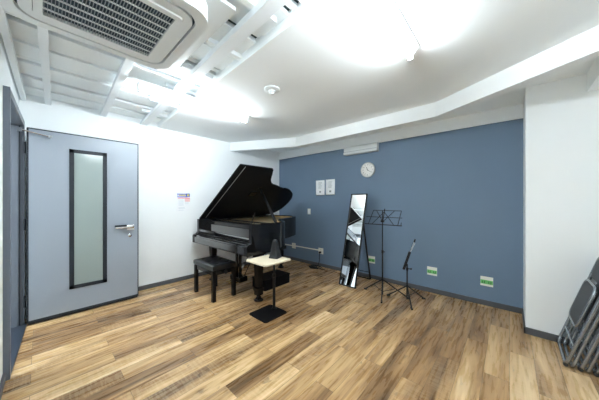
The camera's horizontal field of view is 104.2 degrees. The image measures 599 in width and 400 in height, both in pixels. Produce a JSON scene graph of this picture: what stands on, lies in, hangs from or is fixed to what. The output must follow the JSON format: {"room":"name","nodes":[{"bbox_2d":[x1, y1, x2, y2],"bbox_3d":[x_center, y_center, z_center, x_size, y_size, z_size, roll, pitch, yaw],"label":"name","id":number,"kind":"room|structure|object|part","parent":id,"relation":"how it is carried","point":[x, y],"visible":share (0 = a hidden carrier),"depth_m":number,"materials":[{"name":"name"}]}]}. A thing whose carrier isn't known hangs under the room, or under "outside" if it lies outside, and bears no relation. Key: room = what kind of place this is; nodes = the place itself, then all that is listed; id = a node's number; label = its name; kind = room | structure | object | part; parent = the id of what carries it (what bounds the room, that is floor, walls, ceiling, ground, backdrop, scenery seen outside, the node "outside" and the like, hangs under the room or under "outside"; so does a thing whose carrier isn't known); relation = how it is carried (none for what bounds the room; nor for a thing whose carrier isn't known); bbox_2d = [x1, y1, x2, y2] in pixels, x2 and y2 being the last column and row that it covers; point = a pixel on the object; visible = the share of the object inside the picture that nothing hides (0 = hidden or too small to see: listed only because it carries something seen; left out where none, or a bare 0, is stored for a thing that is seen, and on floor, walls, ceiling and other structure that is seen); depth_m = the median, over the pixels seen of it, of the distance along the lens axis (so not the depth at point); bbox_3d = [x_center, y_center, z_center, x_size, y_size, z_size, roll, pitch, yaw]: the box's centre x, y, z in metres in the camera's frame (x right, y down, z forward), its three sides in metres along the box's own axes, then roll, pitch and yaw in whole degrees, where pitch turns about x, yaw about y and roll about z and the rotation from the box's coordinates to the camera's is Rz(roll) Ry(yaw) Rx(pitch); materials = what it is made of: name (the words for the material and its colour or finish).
{"room":"music room","nodes":[
{"label":"music room","id":0,"kind":"room"},
{"bbox_2d":[0,32,18,380],"bbox_3d":[-1.241,0.000,0.761,5.066,2.600,0.120,0,0,43],"label":"wall","id":1,"kind":"structure","parent":0,"point":[6,74],"depth_m":1.66,"materials":[{"name":"white paint"}]},
{"bbox_2d":[0,372,5,399],"bbox_3d":[-0.735,1.269,0.380,3.801,0.062,0.013,0,0,43],"label":"baseboard","id":2,"kind":"structure","parent":1,"relation":"attached to","point":[3,379],"depth_m":1.60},
{"bbox_2d":[0,5,25,100],"bbox_3d":[-1.219,-1.120,0.860,4.964,0.050,0.038,0,0,43],"label":"ceiling bar","id":3,"kind":"object","parent":1,"relation":"attached to","point":[4,25],"visible":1,"depth_m":1.71,"materials":[{"name":"white metal"}]},
{"bbox_2d":[3,85,138,380],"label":"door","id":4,"kind":"structure","parent":1,"relation":"in","point":[81,223],"depth_m":2.58,"materials":[{"name":"painted steel"},{"name":"frosted glass"}]},
{"bbox_3d":[-2.174,0.237,1.656,0.057,2.125,0.150,0,0,42],"label":"frame post","id":5,"kind":"part","parent":4,"relation":"part of","materials":[{"name":"grey metal"}]},
{"bbox_3d":[-2.938,0.237,2.369,0.073,2.125,0.185,0,0,42],"label":"frame post","id":6,"kind":"part","parent":4,"relation":"part of","materials":[{"name":"grey metal"}]},
{"bbox_3d":[-2.743,-0.700,2.419,0.038,0.061,0.248,0,0,33],"label":"closer arm","id":7,"kind":"part","parent":4,"relation":"part of","materials":[{"name":"silver metal"}]},
{"bbox_3d":[-2.236,0.338,2.981,0.054,0.045,0.195,0,0,42],"label":"handle","id":8,"kind":"part","parent":4,"relation":"part of","materials":[{"name":"silver metal"}]},
{"bbox_2d":[0,0,207,68],"bbox_3d":[-1.053,-1.067,1.294,0.816,0.102,0.816,0,0,42],"label":"air conditioner","id":9,"kind":"object","parent":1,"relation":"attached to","point":[154,34],"visible":1,"depth_m":1.34,"materials":[{"name":"plastic"}]},
{"bbox_3d":[-1.053,-1.029,1.294,0.570,0.026,0.570,0,0,42],"label":"frame","id":10,"kind":"part","parent":9,"relation":"part of","materials":[{"name":"plastic"}]},
{"bbox_2d":[43,0,173,55],"bbox_3d":[-1.053,-1.023,1.294,0.500,0.006,0.495,0,0,42],"label":"grille","id":11,"kind":"object","parent":9,"relation":"attached to","point":[138,27],"depth_m":1.33,"materials":[{"name":"plastic"}]},
{"bbox_2d":[19,94,278,317],"bbox_3d":[-1.810,0.000,3.986,0.100,2.600,4.098,0,0,42],"label":"wall","id":12,"kind":"structure","parent":0,"point":[171,163],"depth_m":3.59,"materials":[{"name":"white paint"}]},
{"bbox_2d":[177,193,189,210],"bbox_3d":[-1.897,0.026,3.813,0.003,0.297,0.210,0,0,42],"label":"poster","id":13,"kind":"object","parent":12,"relation":"attached to","point":[183,199],"visible":1,"depth_m":3.81,"materials":[{"name":"paper"}]},
{"bbox_2d":[139,262,251,290],"bbox_3d":[-1.735,1.269,3.986,0.012,0.062,3.798,0,0,42],"label":"baseboard","id":14,"kind":"structure","parent":12,"relation":"attached to","point":[169,281],"depth_m":3.67,"materials":[{"name":"grey plastic"}]},
{"bbox_2d":[230,25,598,151],"bbox_3d":[0.743,-1.025,2.902,0.950,0.160,5.166,0,0,-43],"label":"ceiling beam","id":15,"kind":"structure","parent":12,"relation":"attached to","point":[583,47],"depth_m":2.23,"materials":[{"name":"white paint"}]},
{"bbox_2d":[6,0,298,84],"bbox_3d":[-0.762,-1.220,1.293,5.063,0.030,1.700,0,0,42],"label":"deck","id":16,"kind":"object","parent":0,"point":[296,1],"depth_m":1.56,"materials":[{"name":"white metal"}]},
{"bbox_2d":[6,0,306,122],"bbox_3d":[-0.799,-1.190,1.336,4.925,0.029,1.514,0,0,42],"label":"ceiling panels","id":17,"kind":"object","parent":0,"point":[81,74],"visible":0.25,"depth_m":2.11,"materials":[{"name":"white metal"}]},
{"bbox_2d":[37,26,50,104],"bbox_3d":[-1.110,-1.127,0.981,4.965,0.045,0.050,0,0,44],"label":"ceiling bar","id":18,"kind":"object","parent":17,"relation":"attached to","point":[43,34],"visible":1,"depth_m":1.85,"materials":[{"name":"white metal"}]},
{"bbox_2d":[100,58,134,116],"bbox_3d":[-0.805,-1.127,1.319,4.967,0.045,0.060,0,0,44],"label":"ceiling bar","id":19,"kind":"object","parent":17,"relation":"attached to","point":[126,65],"visible":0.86,"depth_m":2.22,"materials":[{"name":"white metal"}]},
{"bbox_2d":[4,0,235,73],"bbox_3d":[-1.068,-1.129,1.370,1.020,0.022,0.945,0,0,42],"label":"board","id":20,"kind":"object","parent":17,"relation":"attached to","point":[219,11],"visible":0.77,"depth_m":1.46,"materials":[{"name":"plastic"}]},
{"bbox_2d":[140,0,289,125],"bbox_3d":[-0.501,-1.117,1.657,4.967,0.045,0.085,0,0,44],"label":"ceiling bar","id":21,"kind":"object","parent":17,"relation":"attached to","point":[263,10],"visible":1,"depth_m":1.66,"materials":[{"name":"white metal"}]},
{"bbox_2d":[141,109,167,117],"bbox_3d":[-1.924,-1.156,3.094,0.044,0.032,0.300,0,0,42],"label":"strut","id":22,"kind":"object","parent":21,"relation":"on","point":[142,110],"visible":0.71,"depth_m":3.03,"materials":[{"name":"white metal"}]},
{"bbox_2d":[149,97,178,108],"bbox_3d":[-1.606,-1.156,2.774,0.044,0.032,0.310,0,0,42],"label":"strut","id":23,"kind":"object","parent":21,"relation":"on","point":[154,100],"visible":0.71,"depth_m":2.71,"materials":[{"name":"white metal"}]},
{"bbox_2d":[165,82,194,95],"bbox_3d":[-1.238,-1.156,2.435,0.044,0.032,0.300,0,0,42],"label":"strut","id":24,"kind":"object","parent":21,"relation":"on","point":[167,85],"visible":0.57,"depth_m":2.37,"materials":[{"name":"white metal"}]},
{"bbox_2d":[180,63,212,79],"bbox_3d":[-0.916,-1.156,2.091,0.044,0.032,0.280,0,0,42],"label":"strut","id":25,"kind":"object","parent":21,"relation":"on","point":[184,66],"visible":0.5,"depth_m":2.03,"materials":[{"name":"white metal"}]},
{"bbox_2d":[205,38,241,60],"bbox_3d":[-0.567,-1.156,1.790,0.044,0.032,0.300,0,0,42],"label":"strut","id":26,"kind":"object","parent":21,"relation":"on","point":[211,42],"visible":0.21,"depth_m":1.81,"materials":[{"name":"white metal"}]},
{"bbox_2d":[237,0,276,25],"bbox_3d":[-0.267,-1.156,1.392,0.044,0.032,0.310,0,0,42],"label":"strut","id":27,"kind":"object","parent":21,"relation":"on","point":[249,4],"visible":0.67,"depth_m":1.37,"materials":[{"name":"white metal"}]},
{"bbox_2d":[158,0,315,124],"bbox_3d":[-0.340,-1.170,1.761,5.069,0.070,0.020,0,0,45],"label":"ceiling trim","id":28,"kind":"structure","parent":0,"point":[300,7],"depth_m":1.69,"materials":[{"name":"white metal"}]},
{"bbox_2d":[1,260,598,399],"bbox_3d":[0.118,1.325,2.269,5.263,0.050,4.066,0,0,42],"label":"floor","id":29,"kind":"structure","parent":0,"point":[333,340],"depth_m":2.05,"materials":[{"name":"brown wood"}]},
{"bbox_2d":[193,255,236,302],"bbox_3d":[-1.187,1.066,3.257,0.610,0.468,0.345,0,0,42],"label":"piano bench","id":30,"kind":"object","parent":29,"relation":"on","point":[214,266],"visible":1,"depth_m":3.17,"materials":[{"name":"leather"}]},
{"bbox_3d":[-1.469,1.104,3.317,0.047,0.392,0.047,0,0,42],"label":"leg","id":31,"kind":"part","parent":30,"relation":"part of","materials":[{"name":"black paint"}]},
{"bbox_3d":[-1.098,1.104,2.982,0.047,0.392,0.047,0,0,42],"label":"leg","id":32,"kind":"part","parent":30,"relation":"part of","materials":[{"name":"black paint"}]},
{"bbox_3d":[-1.187,0.866,3.257,0.560,0.068,0.345,0,0,42],"label":"seat","id":33,"kind":"part","parent":30,"relation":"part of","materials":[{"name":"leather"}]},
{"bbox_3d":[-0.904,1.104,3.197,0.047,0.392,0.047,0,0,42],"label":"leg","id":34,"kind":"part","parent":30,"relation":"part of","materials":[{"name":"black paint"}]},
{"bbox_2d":[192,164,295,301],"bbox_3d":[-0.577,0.409,3.916,1.481,1.783,1.785,0,0,42],"label":"grand piano","id":35,"kind":"object","parent":29,"relation":"on","point":[238,221],"visible":0.91,"depth_m":3.51,"materials":[{"name":"black wood"}]},
{"bbox_3d":[-1.424,0.928,3.842,0.132,0.593,0.132,0,0,42],"label":"leg","id":36,"kind":"part","parent":35,"relation":"part of","materials":[{"name":"black paint"}]},
{"bbox_3d":[-0.649,-0.090,4.056,1.186,0.786,1.673,0,0,42],"label":"lid","id":37,"kind":"part","parent":35,"relation":"part of","materials":[{"name":"black wood"}]},
{"bbox_3d":[-0.594,0.484,2.837,0.062,0.368,0.160,0,0,42],"label":"key arm","id":38,"kind":"part","parent":35,"relation":"part of"},
{"bbox_3d":[-0.533,0.928,3.038,0.132,0.593,0.132,0,0,42],"label":"leg","id":39,"kind":"part","parent":35,"relation":"part of","materials":[{"name":"black paint"}]},
{"bbox_3d":[-0.538,0.351,3.958,1.360,0.027,1.440,0,0,42],"label":"iron plate","id":40,"kind":"part","parent":35,"relation":"part of","materials":[{"name":"gold metal"}]},
{"bbox_2d":[246,254,290,322],"bbox_3d":[-0.360,0.990,2.697,0.363,0.620,0.385,0,0,42],"label":"side table","id":41,"kind":"object","parent":29,"relation":"on","point":[268,313],"visible":0.93,"depth_m":2.66,"materials":[{"name":"beige wood"}]},
{"bbox_3d":[-0.360,1.295,2.681,0.305,0.010,0.330,0,0,42],"label":"plate","id":42,"kind":"part","parent":41,"relation":"part of","materials":[{"name":"black metal"}]},
{"bbox_2d":[269,239,281,258],"bbox_3d":[-0.289,0.571,2.771,0.115,0.218,0.115,0,0,22],"label":"metronome","id":43,"kind":"object","parent":41,"relation":"on","point":[275,253],"visible":1,"depth_m":2.74,"materials":[{"name":"plastic"}]},
{"bbox_3d":[-0.303,0.571,2.737,0.048,0.159,0.027,0,0,22],"label":"scale plate","id":44,"kind":"part","parent":43,"relation":"part of","materials":[{"name":"black plastic"}]},
{"bbox_2d":[252,269,289,290],"bbox_3d":[-0.435,1.224,3.610,0.310,0.152,0.510,0,0,42],"label":"storage box","id":45,"kind":"object","parent":29,"relation":"on","point":[282,277],"visible":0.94,"depth_m":3.52,"materials":[{"name":"black plastic"}]},
{"bbox_3d":[-0.435,1.158,3.610,0.310,0.020,0.510,0,0,42],"label":"lid","id":46,"kind":"part","parent":45,"relation":"part of","materials":[{"name":"black plastic"}]},
{"bbox_2d":[309,251,324,269],"bbox_3d":[0.322,1.150,4.448,0.274,0.300,0.282,0,0,-9],"label":"power cord","id":47,"kind":"object","parent":29,"relation":"on","point":[310,266],"visible":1,"depth_m":4.47,"materials":[{"name":"rubber"}]},
{"bbox_2d":[339,194,370,288],"bbox_3d":[0.898,0.595,3.702,0.284,1.410,0.565,0,0,42],"label":"mirror","id":48,"kind":"object","parent":29,"relation":"on","point":[355,228],"visible":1,"depth_m":3.64,"materials":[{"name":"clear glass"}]},
{"bbox_2d":[364,209,408,302],"bbox_3d":[1.105,0.707,3.128,0.619,1.187,0.377,0,0,42],"label":"music stand","id":49,"kind":"object","parent":29,"relation":"on","point":[384,210],"visible":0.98,"depth_m":3.14,"materials":[{"name":"metal"}]},
{"bbox_2d":[387,239,425,309],"bbox_3d":[1.350,0.896,3.038,0.430,0.808,0.453,0,0,42],"label":"music stand","id":50,"kind":"object","parent":29,"relation":"on","point":[405,265],"visible":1,"depth_m":3.00,"materials":[{"name":"metal"}]},
{"bbox_3d":[1.362,1.194,2.888,0.016,0.201,0.256,0,0,13],"label":"leg","id":51,"kind":"part","parent":50,"relation":"part of","materials":[{"name":"black metal"}]},
{"bbox_2d":[556,257,598,367],"bbox_3d":[2.307,0.877,1.889,0.270,0.850,0.454,0,0,43],"label":"folding chair","id":52,"kind":"object","parent":29,"relation":"on","point":[588,290],"visible":1,"depth_m":1.83,"materials":[{"name":"grey paint"}]},
{"bbox_3d":[2.295,1.048,1.901,0.026,0.527,0.443,22,15,41],"label":"leg frame","id":53,"kind":"part","parent":52,"relation":"part of","materials":[{"name":"grey paint"}]},
{"bbox_3d":[2.309,0.833,1.904,0.016,0.330,0.300,22,15,41],"label":"seat","id":54,"kind":"part","parent":52,"relation":"part of","materials":[{"name":"grey plastic"}]},
{"bbox_3d":[2.309,0.833,1.904,0.023,0.373,0.343,22,15,41],"label":"seat frame","id":55,"kind":"part","parent":52,"relation":"part of","materials":[{"name":"grey paint"}]},
{"bbox_3d":[2.379,0.562,1.823,0.024,0.180,0.400,22,15,41],"label":"backrest","id":56,"kind":"part","parent":52,"relation":"part of","materials":[{"name":"grey plastic"}]},
{"bbox_2d":[568,283,598,372],"bbox_3d":[2.358,0.877,1.838,0.270,0.850,0.454,0,0,42],"label":"folding chair","id":57,"kind":"object","parent":29,"relation":"on","point":[583,365],"visible":0.44,"depth_m":1.75,"materials":[{"name":"grey paint"}]},
{"bbox_3d":[2.359,0.873,1.837,0.025,0.876,0.454,22,14,40],"label":"frame","id":58,"kind":"part","parent":57,"relation":"part of","materials":[{"name":"grey paint"}]},
{"bbox_3d":[2.345,1.048,1.849,0.026,0.527,0.443,22,14,40],"label":"leg frame","id":59,"kind":"part","parent":57,"relation":"part of","materials":[{"name":"grey paint"}]},
{"bbox_3d":[2.360,0.833,1.852,0.016,0.330,0.300,22,14,40],"label":"seat","id":60,"kind":"part","parent":57,"relation":"part of","materials":[{"name":"grey plastic"}]},
{"bbox_2d":[583,325,598,376],"bbox_3d":[2.409,0.877,1.787,0.270,0.850,0.454,0,0,41],"label":"folding chair","id":61,"kind":"object","parent":29,"relation":"on","point":[595,372],"visible":0.34,"depth_m":1.90,"materials":[{"name":"grey paint"}]},
{"bbox_3d":[2.409,0.873,1.786,0.025,0.876,0.454,21,14,39],"label":"frame","id":62,"kind":"part","parent":61,"relation":"part of","materials":[{"name":"grey paint"}]},
{"bbox_3d":[2.396,1.048,1.798,0.026,0.527,0.443,21,14,39],"label":"leg frame","id":63,"kind":"part","parent":61,"relation":"part of","materials":[{"name":"grey paint"}]},
{"bbox_2d":[158,0,598,152],"bbox_3d":[0.495,-1.120,2.687,5.063,0.030,2.741,0,0,42],"label":"ceiling","id":64,"kind":"structure","parent":0,"point":[333,64],"depth_m":1.88,"materials":[{"name":"white paint"}]},
{"bbox_2d":[136,79,248,122],"bbox_3d":[-1.099,-1.063,2.612,0.124,0.084,1.210,0,0,42],"label":"fluorescent light","id":65,"kind":"object","parent":64,"relation":"attached to","point":[143,86],"visible":1,"depth_m":2.48,"materials":[{"name":"white plastic"}]},
{"bbox_2d":[264,85,279,94],"bbox_3d":[-0.272,-1.078,2.312,0.156,0.054,0.156,0,0,42],"label":"smoke detector","id":66,"kind":"object","parent":64,"relation":"attached to","point":[271,89],"visible":1,"depth_m":2.28,"materials":[{"name":"plastic"}]},
{"bbox_2d":[363,0,419,60],"bbox_3d":[0.409,-1.063,1.253,0.124,0.084,1.210,0,0,42],"label":"fluorescent light","id":67,"kind":"object","parent":64,"relation":"attached to","point":[387,13],"visible":1,"depth_m":1.41,"materials":[{"name":"white plastic"}]},
{"bbox_2d":[587,56,598,91],"bbox_3d":[2.295,-1.035,1.351,0.600,0.180,1.280,0,0,42],"label":"trim","id":68,"kind":"structure","parent":64,"relation":"attached to","point":[593,73],"depth_m":1.89,"materials":[{"name":"white paint"}]},
{"bbox_2d":[279,104,522,307],"bbox_3d":[1.444,0.000,3.740,5.063,2.600,0.106,0,0,42],"label":"wall","id":69,"kind":"structure","parent":0,"point":[458,193],"depth_m":3.30,"materials":[{"name":"blue paint"}]},
{"bbox_2d":[285,244,317,249],"bbox_3d":[0.026,0.987,4.944,0.939,0.027,0.016,0,0,42],"label":"conduit","id":70,"kind":"object","parent":69,"relation":"attached to","point":[285,244],"visible":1,"depth_m":4.89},
{"bbox_2d":[316,180,324,194],"bbox_3d":[0.412,-0.251,4.596,0.214,0.298,0.016,0,0,42],"label":"framed notice","id":71,"kind":"object","parent":69,"relation":"attached to","point":[320,184],"visible":1,"depth_m":4.59,"materials":[{"name":"white paper"}]},
{"bbox_2d":[326,179,334,194],"bbox_3d":[0.589,-0.255,4.436,0.209,0.298,0.016,0,0,42],"label":"framed notice","id":72,"kind":"object","parent":69,"relation":"attached to","point":[330,183],"visible":1,"depth_m":4.43,"materials":[{"name":"white paper"}]},
{"bbox_2d":[343,142,378,155],"bbox_3d":[1.041,-0.873,3.974,0.619,0.136,0.098,0,0,42],"label":"housing","id":73,"kind":"object","parent":69,"relation":"attached to","point":[371,147],"visible":1,"depth_m":3.92,"materials":[{"name":"plastic"}]},
{"bbox_2d":[361,162,374,176],"bbox_3d":[1.149,-0.515,3.921,0.256,0.256,0.032,0,0,42],"label":"wall clock","id":74,"kind":"object","parent":69,"relation":"attached to","point":[367,169],"visible":1,"depth_m":3.90,"materials":[{"name":"grey plastic"}]},
{"bbox_2d":[368,256,374,263],"bbox_3d":[1.201,0.987,3.889,0.120,0.116,0.010,0,0,42],"label":"wall socket","id":75,"kind":"object","parent":69,"relation":"attached to","point":[371,258],"visible":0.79,"depth_m":3.88,"materials":[{"name":"white plastic"}]},
{"bbox_2d":[279,116,522,159],"bbox_3d":[1.040,-0.956,4.026,4.080,0.026,0.022,0,0,42],"label":"trim","id":76,"kind":"structure","parent":69,"relation":"attached to","point":[517,117],"depth_m":3.30,"materials":[{"name":"white paint"}]},
{"bbox_2d":[283,255,521,313],"bbox_3d":[1.044,1.269,4.030,4.080,0.062,0.012,0,0,42],"label":"baseboard","id":77,"kind":"structure","parent":69,"relation":"attached to","point":[423,288],"depth_m":3.27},
{"bbox_2d":[427,266,436,275],"bbox_3d":[1.869,0.997,3.287,0.124,0.116,0.010,0,0,42],"label":"wall socket","id":78,"kind":"object","parent":69,"relation":"attached to","point":[430,270],"visible":1,"depth_m":3.28,"materials":[{"name":"white plastic"}]},
{"bbox_2d":[480,276,492,286],"bbox_3d":[2.316,1.002,2.884,0.124,0.116,0.010,0,0,42],"label":"wall socket","id":79,"kind":"object","parent":69,"relation":"attached to","point":[485,281],"visible":1,"depth_m":2.88,"materials":[{"name":"white plastic"}]},
{"bbox_2d":[523,74,598,342],"bbox_3d":[2.755,0.000,2.147,0.983,2.600,0.518,0,0,42],"label":"wall column","id":80,"kind":"structure","parent":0,"point":[561,118],"depth_m":2.13,"materials":[{"name":"white paint"}]},
{"bbox_2d":[522,308,596,352],"bbox_3d":[2.746,1.269,2.147,0.995,0.062,0.530,0,0,42],"label":"baseboard","id":81,"kind":"structure","parent":80,"relation":"attached to","point":[530,331],"depth_m":2.20,"materials":[{"name":"grey plastic"}]}
]}

